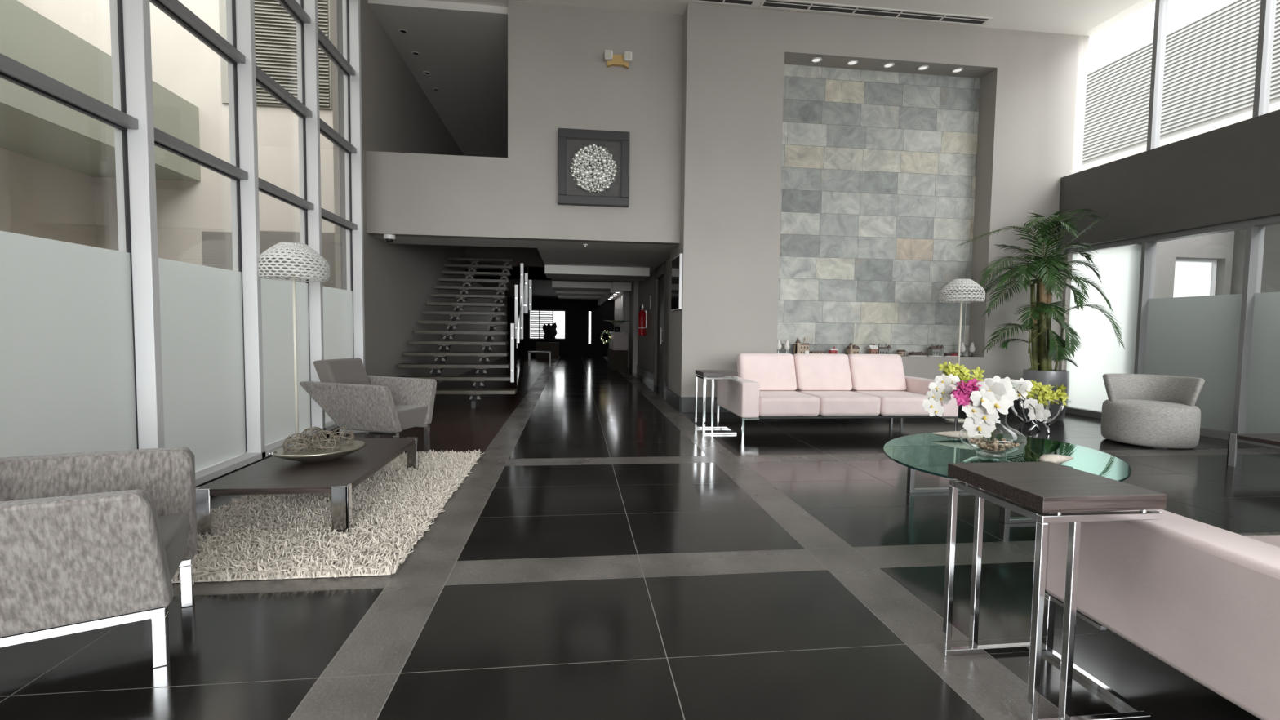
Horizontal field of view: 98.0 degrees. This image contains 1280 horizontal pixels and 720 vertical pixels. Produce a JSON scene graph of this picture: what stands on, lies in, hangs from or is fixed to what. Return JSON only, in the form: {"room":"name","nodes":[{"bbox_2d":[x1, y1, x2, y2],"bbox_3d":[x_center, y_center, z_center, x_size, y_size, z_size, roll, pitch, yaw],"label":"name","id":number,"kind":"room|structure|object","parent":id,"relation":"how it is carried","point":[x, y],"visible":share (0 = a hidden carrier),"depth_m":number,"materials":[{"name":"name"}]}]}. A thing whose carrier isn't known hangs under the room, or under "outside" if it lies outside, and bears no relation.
{"room":"lobby","nodes":[
{"label":"lobby","id":0,"kind":"room"},
{"bbox_2d":[0,147,96,247],"bbox_3d":[-9.946,-0.643,-1.857,3.800,3.770,22.730,0,3,-7],"label":"wall","id":1,"kind":"structure","parent":0,"point":[39,198],"depth_m":8.66,"materials":[{"name":"paint"}]},
{"bbox_2d":[0,0,200,181],"bbox_3d":[-9.070,-3.149,-1.892,5.500,1.260,22.730,0,3,-7],"label":"wall","id":2,"kind":"structure","parent":0,"point":[33,125],"depth_m":7.44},
{"bbox_2d":[333,0,506,382],"bbox_3d":[-4.917,-2.714,17.508,0.040,5.750,21.825,0,3,-7],"label":"wall","id":3,"kind":"structure","parent":0,"point":[397,116],"depth_m":8.81,"materials":[{"name":"beige paint"}]},
{"bbox_2d":[318,0,364,438],"bbox_3d":[-3.374,-2.036,6.136,0.185,5.660,1.193,0,3,-7],"label":"window","id":4,"kind":"structure","parent":3,"relation":"in","point":[344,317],"depth_m":6.60,"materials":[{"name":"glass"}]},
{"bbox_2d":[368,0,507,157],"bbox_3d":[-1.285,-5.121,11.364,5.930,0.190,7.000,0,3,-7],"label":"ceiling","id":5,"kind":"structure","parent":0,"point":[463,46],"depth_m":9.12,"materials":[{"name":"white paint"}]},
{"bbox_2d":[365,0,683,244],"bbox_3d":[-1.597,-3.327,7.836,4.400,3.220,0.180,0,3,-7],"label":"wall header","id":6,"kind":"structure","parent":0,"point":[559,76],"depth_m":7.80,"materials":[{"name":"beige paint"}]},
{"bbox_2d":[557,128,630,207],"bbox_3d":[-0.651,-2.699,7.836,1.000,1.030,0.109,0,3,-7],"label":"framed wall art","id":7,"kind":"object","parent":6,"relation":"attached to","point":[593,165],"visible":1,"depth_m":7.83,"materials":[{"name":"grey"}]},
{"bbox_2d":[604,49,631,69],"bbox_3d":[-0.305,-4.205,7.780,0.380,0.188,0.137,0,3,-7],"label":"emergency light","id":8,"kind":"object","parent":6,"relation":"attached to","point":[621,60],"visible":1,"depth_m":7.78,"materials":[{"name":"brown plastic"}]},
{"bbox_2d":[372,235,676,252],"bbox_3d":[-1.456,-1.923,8.399,4.730,0.360,0.750,0,3,-7],"label":"ceiling","id":9,"kind":"structure","parent":0,"point":[398,240],"depth_m":8.37,"materials":[{"name":"white paint"}]},
{"bbox_2d":[465,245,633,282],"bbox_3d":[-1.228,-3.576,11.431,6.180,3.280,7.050,0,3,-7],"label":"wall","id":10,"kind":"structure","parent":0,"point":[529,257],"depth_m":14.59,"materials":[{"name":"grey paint"}]},
{"bbox_2d":[544,265,649,280],"bbox_3d":[-0.938,-1.877,12.039,2.160,0.170,1.100,0,3,-7],"label":"trim","id":11,"kind":"structure","parent":10,"relation":"attached to","point":[567,272],"depth_m":11.55,"materials":[{"name":"white paint"}]},
{"bbox_2d":[612,282,631,291],"bbox_3d":[-0.507,-2.024,15.410,0.510,0.230,0.300,0,3,-7],"label":"trim","id":12,"kind":"structure","parent":10,"relation":"attached to","point":[616,286],"depth_m":15.27,"materials":[{"name":"white paint"}]},
{"bbox_2d":[506,297,614,356],"bbox_3d":[-3.152,-1.558,23.896,5.030,2.800,0.300,0,3,-7],"label":"wall","id":13,"kind":"structure","parent":0,"point":[575,344],"depth_m":23.79,"materials":[{"name":"black"}]},
{"bbox_2d":[528,309,565,339],"bbox_3d":[-3.946,-1.508,23.709,1.550,1.260,0.110,0,3,-7],"label":"window","id":14,"kind":"structure","parent":13,"relation":"in","point":[539,310],"depth_m":23.63,"materials":[{"name":"grey"}]},
{"bbox_2d":[530,311,552,337],"bbox_3d":[-4.187,-1.503,23.660,0.940,1.068,0.030,0,3,-7],"label":"blind","id":15,"kind":"object","parent":14,"relation":"attached to","point":[539,313],"depth_m":23.63,"materials":[{"name":"grey"}]},
{"bbox_2d":[597,283,614,305],"bbox_3d":[-1.263,-2.244,19.695,0.120,0.270,8.400,0,3,-7],"label":"trim","id":16,"kind":"structure","parent":13,"relation":"attached to","point":[607,294],"depth_m":18.00,"materials":[{"name":"white paint"}]},
{"bbox_2d":[465,248,670,299],"bbox_3d":[-2.604,-2.508,18.704,5.180,0.330,20.020,0,3,-7],"label":"ceiling","id":17,"kind":"structure","parent":0,"point":[550,256],"depth_m":10.84,"materials":[{"name":"white paint"}]},
{"bbox_2d":[557,294,600,299],"bbox_3d":[-2.316,-2.418,21.275,1.600,0.120,1.000,0,3,-7],"label":"trim","id":18,"kind":"structure","parent":17,"relation":"attached to","point":[560,296],"depth_m":20.83,"materials":[{"name":"white paint"}]},
{"bbox_2d":[555,290,604,295],"bbox_3d":[-1.998,-2.260,18.598,1.600,0.140,1.000,0,3,-7],"label":"trim","id":19,"kind":"structure","parent":17,"relation":"attached to","point":[557,292],"depth_m":18.16,"materials":[{"name":"white paint"}]},
{"bbox_2d":[551,280,610,291],"bbox_3d":[-1.675,-2.094,15.872,1.600,0.170,1.300,0,3,-7],"label":"trim","id":20,"kind":"structure","parent":17,"relation":"attached to","point":[556,285],"depth_m":15.27,"materials":[{"name":"white paint"}]},
{"bbox_2d":[0,355,1279,719],"bbox_3d":[0.746,0.527,12.122,11.499,0.005,34.630,0,3,-7],"label":"floor","id":21,"kind":"structure","parent":0,"point":[605,556],"depth_m":2.42,"materials":[{"name":"tile"}]},
{"bbox_2d":[0,0,164,457],"bbox_3d":[-2.974,-1.850,2.766,0.185,5.660,1.193,0,3,-7],"label":"window","id":22,"kind":"structure","parent":21,"relation":"on","point":[81,371],"depth_m":3.11,"materials":[{"name":"white glass"}]},
{"bbox_2d":[0,446,197,668],"bbox_3d":[-2.140,0.617,1.875,0.944,0.852,0.821,-1,4,-30],"label":"armchair","id":23,"kind":"object","parent":21,"relation":"on","point":[89,541],"visible":1,"depth_m":1.78,"materials":[{"name":"grey fabric"}]},
{"bbox_2d":[149,0,265,487],"bbox_3d":[-3.107,-1.912,3.890,0.185,5.660,1.193,0,3,-7],"label":"window","id":24,"kind":"structure","parent":21,"relation":"on","point":[211,317],"depth_m":4.25,"materials":[{"name":"white glass"}]},
{"bbox_2d":[255,0,324,461],"bbox_3d":[-3.240,-1.974,5.013,0.185,5.660,1.193,0,3,-7],"label":"window","id":25,"kind":"structure","parent":21,"relation":"on","point":[277,307],"depth_m":5.46,"materials":[{"name":"glass"}]},
{"bbox_2d":[257,241,329,444],"bbox_3d":[-2.966,-0.060,4.788,0.547,1.870,0.547,-1,3,-22],"label":"floor lamp","id":26,"kind":"object","parent":21,"relation":"on","point":[292,252],"visible":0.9,"depth_m":4.67,"materials":[{"name":"white plastic"}]},
{"bbox_2d":[171,448,483,582],"bbox_3d":[-1.944,0.899,3.718,1.433,0.087,2.558,0,3,-7],"label":"shag rug","id":27,"kind":"object","parent":21,"relation":"on","point":[281,536],"visible":0.67,"depth_m":3.05,"materials":[{"name":"carpet"}]},
{"bbox_2d":[195,437,418,537],"bbox_3d":[-2.049,0.790,3.653,0.775,0.293,1.380,0,3,-7],"label":"coffee table","id":28,"kind":"object","parent":27,"relation":"on","point":[273,475],"visible":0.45,"depth_m":3.17,"materials":[{"name":"wood"}]},
{"bbox_2d":[267,440,366,462],"bbox_3d":[-2.084,0.601,3.611,0.566,0.088,0.424,-2,4,-45],"label":"oval bowl","id":29,"kind":"object","parent":28,"relation":"on","point":[327,454],"visible":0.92,"depth_m":3.50,"materials":[{"name":"grey metal"}]},
{"bbox_2d":[282,432,312,453],"bbox_3d":[-2.157,0.539,3.507,0.161,0.156,0.161,0,3,-7],"label":"ball","id":30,"kind":"object","parent":29,"relation":"in","point":[290,438],"visible":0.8,"depth_m":3.48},
{"bbox_2d":[298,426,326,447],"bbox_3d":[-2.157,0.521,3.670,0.156,0.162,0.159,0,3,-7],"label":"ball","id":31,"kind":"object","parent":29,"relation":"in","point":[312,428],"visible":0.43,"depth_m":3.65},
{"bbox_2d":[310,430,340,451],"bbox_3d":[-2.022,0.535,3.577,0.175,0.169,0.174,0,3,-7],"label":"ball","id":32,"kind":"object","parent":29,"relation":"in","point":[320,433],"visible":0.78,"depth_m":3.56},
{"bbox_2d":[328,426,354,444],"bbox_3d":[-2.011,0.528,3.748,0.158,0.159,0.155,0,3,-7],"label":"ball","id":33,"kind":"object","parent":29,"relation":"in","point":[352,434],"visible":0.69,"depth_m":3.74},
{"bbox_2d":[299,357,436,444],"bbox_3d":[-2.606,0.420,5.422,0.944,0.852,0.821,1,3,14],"label":"armchair","id":34,"kind":"object","parent":21,"relation":"on","point":[360,402],"visible":0.84,"depth_m":5.17,"materials":[{"name":"grey fabric"}]},
{"bbox_2d":[392,257,531,408],"bbox_3d":[-2.955,-0.765,10.207,1.936,2.695,4.420,0,3,-7],"label":"staircase","id":35,"kind":"structure","parent":21,"relation":"on","point":[440,364],"depth_m":9.48,"materials":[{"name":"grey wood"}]},
{"bbox_2d":[535,342,559,358],"bbox_3d":[-3.702,-0.386,22.231,0.900,0.616,0.600,0,3,-7],"label":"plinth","id":36,"kind":"object","parent":21,"relation":"on","point":[553,348],"visible":1,"depth_m":21.93,"materials":[{"name":"brown"}]},
{"bbox_2d":[542,322,557,341],"bbox_3d":[-3.599,-1.123,22.184,0.590,0.770,0.581,0,3,-7],"label":"plant","id":37,"kind":"object","parent":21,"relation":"on","point":[549,331],"visible":1,"depth_m":22.06,"materials":[{"name":"black plant"}]},
{"bbox_2d":[607,331,627,370],"bbox_3d":[-0.703,-0.306,17.045,0.470,1.100,2.060,0,3,-7],"label":"reception desk","id":38,"kind":"object","parent":21,"relation":"on","point":[617,351],"visible":0.86,"depth_m":16.06,"materials":[{"name":"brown wood"}]},
{"bbox_2d":[603,320,631,332],"bbox_3d":[-0.671,-1.008,16.573,0.838,0.352,0.787,0,3,-7],"label":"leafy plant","id":39,"kind":"object","parent":38,"relation":"on","point":[616,328],"visible":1,"depth_m":16.52,"materials":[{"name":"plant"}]},
{"bbox_2d":[667,244,677,392],"bbox_3d":[0.843,-0.688,8.690,0.680,2.800,0.610,0,3,-7],"label":"wall pier","id":40,"kind":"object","parent":21,"relation":"on","point":[672,330],"visible":0.07,"depth_m":8.71,"materials":[{"name":"beige paint"}]},
{"bbox_2d":[666,388,681,413],"bbox_3d":[0.608,0.610,8.482,0.220,0.225,1.140,0,3,-7],"label":"baseboard","id":41,"kind":"object","parent":40,"relation":"attached to","point":[673,399],"visible":0.86,"depth_m":8.37,"materials":[{"name":"black"}]},
{"bbox_2d":[671,253,683,311],"bbox_3d":[0.535,-1.133,8.230,0.044,0.780,0.740,0,3,-7],"label":"wall panel","id":42,"kind":"object","parent":40,"relation":"attached to","point":[677,262],"visible":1,"depth_m":8.12,"materials":[{"name":"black glass"}]},
{"bbox_2d":[694,369,737,434],"bbox_3d":[0.880,0.481,6.477,0.404,0.704,0.413,0,3,-7],"label":"side table","id":43,"kind":"object","parent":21,"relation":"on","point":[700,373],"visible":1,"depth_m":6.28,"materials":[{"name":"silver metal"}]},
{"bbox_2d":[716,352,958,435],"bbox_3d":[2.376,0.382,6.909,2.620,0.894,1.120,0,3,-7],"label":"sofa","id":44,"kind":"object","parent":21,"relation":"on","point":[767,385],"visible":0.94,"depth_m":6.94,"materials":[{"name":"pink fabric"}]},
{"bbox_2d":[737,352,796,391],"bbox_3d":[1.614,0.147,7.085,0.725,0.462,0.323,0,3,-7],"label":"cushion","id":45,"kind":"object","parent":44,"relation":"on","point":[773,371],"depth_m":7.00,"materials":[{"name":"pink fabric"}]},
{"bbox_2d":[759,390,820,416],"bbox_3d":[1.651,0.510,6.755,0.729,0.227,0.929,0,3,-7],"label":"seat cushion","id":46,"kind":"object","parent":44,"relation":"on","point":[771,402],"depth_m":6.31,"materials":[{"name":"pink fabric"}]},
{"bbox_2d":[792,353,852,390],"bbox_3d":[2.346,0.151,7.172,0.725,0.462,0.323,0,3,-7],"label":"cushion","id":47,"kind":"object","parent":44,"relation":"on","point":[813,371],"depth_m":7.08,"materials":[{"name":"pink fabric"}]},
{"bbox_2d":[793,389,880,416],"bbox_3d":[2.383,0.515,6.842,0.729,0.227,0.929,0,3,-7],"label":"seat cushion","id":48,"kind":"object","parent":44,"relation":"on","point":[833,402],"depth_m":6.40,"materials":[{"name":"pink fabric"}]},
{"bbox_2d":[847,354,906,390],"bbox_3d":[3.077,0.156,7.259,0.725,0.462,0.323,0,3,-7],"label":"cushion","id":49,"kind":"object","parent":44,"relation":"on","point":[867,371],"depth_m":7.17,"materials":[{"name":"pink fabric"}]},
{"bbox_2d":[847,389,936,415],"bbox_3d":[3.114,0.519,6.929,0.729,0.227,0.929,0,3,-7],"label":"seat cushion","id":50,"kind":"object","parent":44,"relation":"on","point":[892,402],"depth_m":6.48,"materials":[{"name":"pink fabric"}]},
{"bbox_2d":[938,278,985,422],"bbox_3d":[4.313,-0.132,7.514,0.547,1.905,0.547,2,3,14],"label":"floor lamp","id":51,"kind":"object","parent":21,"relation":"on","point":[960,286],"visible":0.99,"depth_m":7.36,"materials":[{"name":"white plastic"}]},
{"bbox_2d":[883,432,1131,523],"bbox_3d":[2.442,0.817,3.809,1.369,0.360,1.838,4,4,44],"label":"glass coffee table","id":52,"kind":"object","parent":21,"relation":"on","point":[930,453],"visible":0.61,"depth_m":3.78,"materials":[{"name":"teal"}]},
{"bbox_2d":[932,431,982,439],"bbox_3d":[2.441,0.576,4.283,0.340,0.071,0.115,2,3,18],"label":"seashell","id":53,"kind":"object","parent":52,"relation":"on","point":[963,434],"visible":0.81,"depth_m":4.25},
{"bbox_2d":[958,382,1026,457],"bbox_3d":[2.368,0.393,3.732,0.390,0.492,0.390,0,3,-7],"label":"glass vase","id":54,"kind":"object","parent":52,"relation":"on","point":[1006,453],"visible":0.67,"depth_m":3.71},
{"bbox_2d":[921,373,978,416],"bbox_3d":[2.134,0.321,3.673,0.590,0.460,0.092,0,3,-13],"label":"orchid spray","id":55,"kind":"object","parent":54,"relation":"in","point":[940,390],"visible":0.98,"depth_m":3.62,"materials":[{"name":"white"}]},
{"bbox_2d":[937,361,991,436],"bbox_3d":[2.209,0.277,3.793,0.366,0.536,0.120,0,3,-7],"label":"orchid spray","id":56,"kind":"object","parent":54,"relation":"in","point":[962,372],"visible":0.69,"depth_m":3.78,"materials":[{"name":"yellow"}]},
{"bbox_2d":[949,377,992,441],"bbox_3d":[2.178,0.335,3.597,0.450,0.441,0.143,-1,3,-27],"label":"orchid spray","id":57,"kind":"object","parent":54,"relation":"in","point":[962,394],"visible":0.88,"depth_m":3.51,"materials":[{"name":"pink"}]},
{"bbox_2d":[961,375,1017,441],"bbox_3d":[2.239,0.329,3.540,0.390,0.460,0.204,-1,4,-34],"label":"orchid spray","id":58,"kind":"object","parent":54,"relation":"in","point":[997,393],"visible":1,"depth_m":3.49,"materials":[{"name":"white"}]},
{"bbox_2d":[968,437,1019,451],"bbox_3d":[2.373,0.573,3.744,0.278,0.067,0.264,1,3,13],"label":"pebbles","id":59,"kind":"object","parent":54,"relation":"in","point":[996,446],"visible":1,"depth_m":3.69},
{"bbox_2d":[991,377,1033,443],"bbox_3d":[2.499,0.333,3.785,0.353,0.434,0.111,0,3,-16],"label":"orchid spray","id":60,"kind":"object","parent":54,"relation":"in","point":[1028,384],"visible":0.62,"depth_m":3.78,"materials":[{"name":"white"}]},
{"bbox_2d":[990,386,1050,440],"bbox_3d":[2.568,0.364,3.769,0.386,0.375,0.063,1,3,2],"label":"orchid spray","id":61,"kind":"object","parent":54,"relation":"in","point":[1037,411],"visible":0.9,"depth_m":3.75,"materials":[{"name":"white"}]},
{"bbox_2d":[993,380,1068,443],"bbox_3d":[2.658,0.344,3.844,0.669,0.409,0.142,0,3,-15],"label":"orchid spray","id":62,"kind":"object","parent":54,"relation":"in","point":[1045,393],"visible":0.84,"depth_m":3.85,"materials":[{"name":"yellow"}]},
{"bbox_2d":[1039,453,1073,463],"bbox_3d":[2.637,0.624,3.511,0.270,0.063,0.101,0,3,-17],"label":"seashell","id":63,"kind":"object","parent":52,"relation":"on","point":[1057,459],"visible":0.88,"depth_m":3.47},
{"bbox_2d":[1009,395,1071,434],"bbox_3d":[4.757,0.669,6.703,0.690,0.421,0.690,0,3,-7],"label":"chrome stand","id":64,"kind":"object","parent":21,"relation":"on","point":[1023,419],"visible":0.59,"depth_m":6.60,"materials":[{"name":"silver"}]},
{"bbox_2d":[957,206,1124,420],"bbox_3d":[5.295,-0.646,7.606,2.136,2.947,1.057,1,3,3],"label":"potted palm","id":65,"kind":"object","parent":21,"relation":"on","point":[1044,350],"visible":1,"depth_m":7.51,"materials":[{"name":"green plant"}]},
{"bbox_2d":[942,461,1166,719],"bbox_3d":[1.332,0.737,1.847,0.404,0.704,0.413,0,3,-7],"label":"side table","id":66,"kind":"object","parent":21,"relation":"on","point":[1047,486],"visible":1,"depth_m":1.68,"materials":[{"name":"silver metal"}]},
{"bbox_2d":[1100,373,1204,448],"bbox_3d":[5.588,0.546,6.104,0.823,0.735,0.812,3,4,33],"label":"barrel chair","id":67,"kind":"object","parent":21,"relation":"on","point":[1141,410],"visible":1,"depth_m":5.96,"materials":[{"name":"grey fabric"}]},
{"bbox_2d":[1042,509,1279,719],"bbox_3d":[2.865,0.673,1.618,2.620,0.894,1.120,1,3,-4],"label":"sofa","id":68,"kind":"object","parent":21,"relation":"on","point":[1202,599],"visible":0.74,"depth_m":1.60,"materials":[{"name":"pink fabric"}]},
{"bbox_2d":[1244,534,1279,547],"bbox_3d":[2.124,0.791,1.651,0.729,0.227,0.929,1,3,-4],"label":"seat cushion","id":69,"kind":"object","parent":68,"relation":"on","point":[1273,540],"depth_m":2.05,"materials":[{"name":"pink fabric"}]},
{"bbox_2d":[1226,433,1279,466],"bbox_3d":[5.840,0.860,4.445,0.780,0.293,1.385,0,3,-7],"label":"coffee table","id":70,"kind":"object","parent":21,"relation":"on","point":[1267,438],"visible":1,"depth_m":5.03,"materials":[{"name":"grey metal"}]},
{"bbox_2d":[613,258,670,381],"bbox_3d":[-0.279,-1.257,18.989,0.480,2.800,20.140,0,3,-7],"label":"wall","id":71,"kind":"structure","parent":0,"point":[646,286],"depth_m":12.97,"materials":[{"name":"beige paint"}]},
{"bbox_2d":[622,291,630,367],"bbox_3d":[-0.434,-1.183,17.583,0.160,2.800,0.700,0,3,-7],"label":"trim","id":72,"kind":"structure","parent":71,"relation":"attached to","point":[626,295],"depth_m":17.23,"materials":[{"name":"beige paint"}]},
{"bbox_2d":[631,281,638,373],"bbox_3d":[-0.144,-1.057,15.305,0.120,2.800,0.500,0,3,-7],"label":"trim","id":73,"kind":"structure","parent":71,"relation":"attached to","point":[635,284],"depth_m":15.09,"materials":[{"name":"beige paint"}]},
{"bbox_2d":[638,304,646,335],"bbox_3d":[0.046,-0.960,13.412,0.190,0.735,0.431,0,3,-7],"label":"fire extinguisher","id":74,"kind":"object","parent":71,"relation":"attached to","point":[642,314],"visible":1,"depth_m":13.25,"materials":[{"name":"red metal"}]},
{"bbox_2d":[630,363,667,394],"bbox_3d":[0.078,0.331,13.530,0.140,0.225,9.027,0,3,-8],"label":"baseboard","id":75,"kind":"structure","parent":71,"relation":"attached to","point":[649,376],"depth_m":13.00,"materials":[{"name":"black"}]},
{"bbox_2d":[653,261,666,391],"bbox_3d":[0.475,-0.727,11.191,0.260,2.600,1.260,0,3,-7],"label":"door","id":76,"kind":"structure","parent":71,"relation":"in","point":[660,271],"depth_m":11.38,"materials":[{"name":"grey"}]},
{"bbox_2d":[429,0,1155,37],"bbox_3d":[2.218,-4.697,1.919,10.600,0.250,12.600,0,3,-7],"label":"ceiling","id":77,"kind":"structure","parent":0,"point":[1089,18],"depth_m":7.70,"materials":[{"name":"white paint"}]},
{"bbox_2d":[692,0,755,6],"bbox_3d":[1.144,-4.882,7.530,0.850,0.011,0.200,0,3,-7],"label":"ceiling vent","id":78,"kind":"object","parent":77,"relation":"in","point":[739,2],"visible":1,"depth_m":7.59,"materials":[{"name":"grey"}]},
{"bbox_2d":[759,0,991,26],"bbox_3d":[3.323,-4.868,7.790,3.340,0.011,0.200,0,3,-7],"label":"ceiling vent","id":79,"kind":"object","parent":77,"relation":"in","point":[777,4],"visible":1,"depth_m":7.78,"materials":[{"name":"grey"}]},
{"bbox_2d":[777,64,980,355],"bbox_3d":[3.579,-2.208,8.502,3.264,4.279,0.060,0,3,-7],"label":"wall","id":80,"kind":"structure","parent":0,"point":[878,168],"depth_m":8.47,"materials":[{"name":"stone"}]},
{"bbox_2d":[675,2,1088,396],"bbox_3d":[3.632,-2.068,8.385,6.130,5.660,0.500,0,3,-7],"label":"wall","id":81,"kind":"structure","parent":0,"point":[1032,102],"depth_m":7.96,"materials":[{"name":"beige paint"}]},
{"bbox_2d":[792,337,809,354],"bbox_3d":[2.401,-0.202,8.263,0.247,0.265,0.163,0,3,-7],"label":"house","id":82,"kind":"object","parent":81,"relation":"on","point":[798,348],"visible":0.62,"depth_m":8.21,"materials":[{"name":"white"}]},
{"bbox_2d":[680,396,1019,413],"bbox_3d":[3.521,0.659,8.263,5.945,0.225,0.015,0,3,-7],"label":"baseboard","id":83,"kind":"structure","parent":81,"relation":"attached to","point":[687,404],"depth_m":7.94,"materials":[{"name":"black"}]},
{"bbox_2d":[845,342,859,355],"bbox_3d":[3.205,-0.165,8.366,0.195,0.200,0.129,0,3,-7],"label":"house","id":84,"kind":"object","parent":81,"relation":"on","point":[851,349],"visible":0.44,"depth_m":8.32,"materials":[{"name":"white"}]},
{"bbox_2d":[867,344,879,354],"bbox_3d":[3.522,-0.151,8.407,0.137,0.177,0.122,0,3,-7],"label":"house","id":85,"kind":"object","parent":81,"relation":"on","point":[872,349],"visible":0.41,"depth_m":8.37,"materials":[{"name":"white"}]},
{"bbox_2d":[877,343,892,354],"bbox_3d":[3.686,-0.154,8.423,0.247,0.186,0.129,0,3,-7],"label":"house","id":86,"kind":"object","parent":81,"relation":"on","point":[887,349],"visible":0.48,"depth_m":8.38,"materials":[{"name":"white"}]},
{"bbox_2d":[908,351,926,356],"bbox_3d":[4.241,-0.094,8.496,0.300,0.072,0.122,0,3,-7],"label":"house","id":87,"kind":"object","parent":81,"relation":"on","point":[913,353],"visible":0.98,"depth_m":8.45,"materials":[{"name":"white"}]},
{"bbox_2d":[928,344,944,356],"bbox_3d":[4.540,-0.149,8.525,0.241,0.186,0.140,0,3,-7],"label":"house","id":88,"kind":"object","parent":81,"relation":"on","point":[933,351],"visible":1,"depth_m":8.47,"materials":[{"name":"white"}]},
{"bbox_2d":[1058,249,1072,370],"bbox_3d":[6.568,-0.442,8.551,0.180,2.470,0.060,0,3,-7],"label":"trim","id":89,"kind":"structure","parent":81,"relation":"attached to","point":[1066,295],"depth_m":8.50,"materials":[{"name":"beige paint"}]},
{"bbox_2d":[1022,368,1069,420],"bbox_3d":[5.692,0.480,7.823,0.544,0.685,0.544,0,3,-7],"label":"pot","id":90,"kind":"object","parent":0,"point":[1052,377],"depth_m":7.60,"materials":[{"name":"silver metal"}]},
{"bbox_2d":[1153,224,1279,298],"bbox_3d":[8.250,-0.399,1.361,1.500,3.200,12.800,0,3,-7],"label":"wall","id":91,"kind":"structure","parent":0,"point":[1228,248],"depth_m":7.46,"materials":[{"name":"grey"}]},
{"bbox_2d":[1065,0,1168,418],"bbox_3d":[6.617,-2.001,7.838,0.170,5.660,1.195,0,3,-7],"label":"window","id":92,"kind":"structure","parent":91,"relation":"in","point":[1127,269],"depth_m":7.73,"materials":[{"name":"glass"}]},
{"bbox_2d":[1057,109,1279,249],"bbox_3d":[7.222,-1.890,2.543,0.320,1.085,11.950,0,3,-7],"label":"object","id":93,"kind":"structure","parent":91,"relation":"attached to","point":[1228,174],"depth_m":6.73,"materials":[{"name":"grey paint"}]},
{"bbox_2d":[1173,257,1217,297],"bbox_3d":[7.539,-0.867,7.649,0.770,1.040,0.050,0,3,-7],"label":"window","id":94,"kind":"structure","parent":91,"relation":"in","point":[1193,277],"depth_m":7.64,"materials":[{"name":"white glass"}]},
{"bbox_2d":[1143,0,1276,440],"bbox_3d":[6.754,-1.937,6.688,0.170,5.660,1.175,0,3,-7],"label":"window","id":95,"kind":"structure","parent":91,"relation":"in","point":[1208,338],"depth_m":6.49,"materials":[{"name":"grey glass"}]},
{"bbox_2d":[1237,214,1279,448],"bbox_3d":[6.889,-1.874,5.548,0.170,5.660,1.175,0,3,-7],"label":"window","id":96,"kind":"structure","parent":91,"relation":"in","point":[1263,407],"depth_m":6.07,"materials":[{"name":"glass"}]},
{"label":"outside","id":97,"kind":"structure","parent":0,"visible":0},
{"bbox_2d":[1082,0,1279,164],"bbox_3d":[20.813,-9.331,13.048,0.300,4.900,62.000,0,3,-7],"label":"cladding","id":98,"kind":"object","parent":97,"point":[1276,100],"depth_m":20.20,"materials":[{"name":"metal"}]},
{"bbox_2d":[1081,101,1279,170],"bbox_3d":[20.341,-7.362,13.101,0.600,0.650,62.000,0,3,-7],"label":"wall ledge","id":99,"kind":"object","parent":98,"relation":"attached to","point":[1276,106],"depth_m":19.61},
{"bbox_2d":[1082,0,1279,161],"bbox_3d":[20.508,-9.941,13.986,0.089,3.710,48.000,0,3,-7],"label":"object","id":100,"kind":"object","parent":98,"relation":"attached to","point":[1242,2],"visible":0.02,"depth_m":20.11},
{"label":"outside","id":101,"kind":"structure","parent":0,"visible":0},
{"bbox_2d":[17,0,334,265],"bbox_3d":[-8.672,-4.219,9.710,9.020,9.500,0.300,0,3,-7],"label":"wall","id":102,"kind":"structure","parent":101,"point":[183,64],"depth_m":9.71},
{"bbox_2d":[218,0,226,40],"bbox_3d":[-7.165,-5.835,9.597,0.109,0.666,0.099,0,3,-7],"label":"air vent","id":103,"kind":"object","parent":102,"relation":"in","point":[222,3],"depth_m":9.59,"materials":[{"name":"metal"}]},
{"bbox_2d":[220,56,228,103],"bbox_3d":[-7.178,-4.832,9.651,0.109,0.782,0.099,0,3,-7],"label":"air vent","id":104,"kind":"object","parent":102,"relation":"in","point":[224,64],"depth_m":9.65,"materials":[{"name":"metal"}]},
{"bbox_2d":[201,231,335,288],"bbox_3d":[-6.414,-1.470,9.968,2.600,1.640,0.019,0,3,-7],"label":"window","id":105,"kind":"structure","parent":102,"relation":"in","point":[217,246],"depth_m":9.89,"materials":[{"name":"grey"}]},
{"bbox_2d":[256,84,285,106],"bbox_3d":[-6.444,-4.608,9.751,0.466,0.360,0.099,0,3,-7],"label":"air vent","id":106,"kind":"object","parent":102,"relation":"in","point":[263,98],"depth_m":9.73,"materials":[{"name":"silver metal"}]},
{"bbox_2d":[253,0,297,99],"bbox_3d":[-6.332,-5.403,9.720,0.673,1.651,0.099,0,3,-7],"label":"window blind","id":107,"kind":"object","parent":102,"relation":"in","point":[275,38],"depth_m":9.70,"materials":[{"name":"silver metal"}]},
{"bbox_2d":[317,0,331,41],"bbox_3d":[-5.527,-5.946,9.785,0.218,0.693,0.099,0,3,-7],"label":"air vent","id":108,"kind":"object","parent":102,"relation":"in","point":[324,17],"depth_m":9.77,"materials":[{"name":"silver metal"}]},
{"bbox_2d":[318,46,332,110],"bbox_3d":[-5.540,-4.956,9.839,0.218,1.067,0.099,0,3,-7],"label":"air vent","id":109,"kind":"object","parent":102,"relation":"in","point":[325,65],"depth_m":9.83,"materials":[{"name":"silver metal"}]},
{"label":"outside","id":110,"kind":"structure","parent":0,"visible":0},
{"bbox_2d":[330,0,337,288],"bbox_3d":[-4.926,-4.586,17.403,0.025,9.500,21.825,0,3,-7],"label":"wall","id":111,"kind":"structure","parent":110,"point":[331,1],"depth_m":6.67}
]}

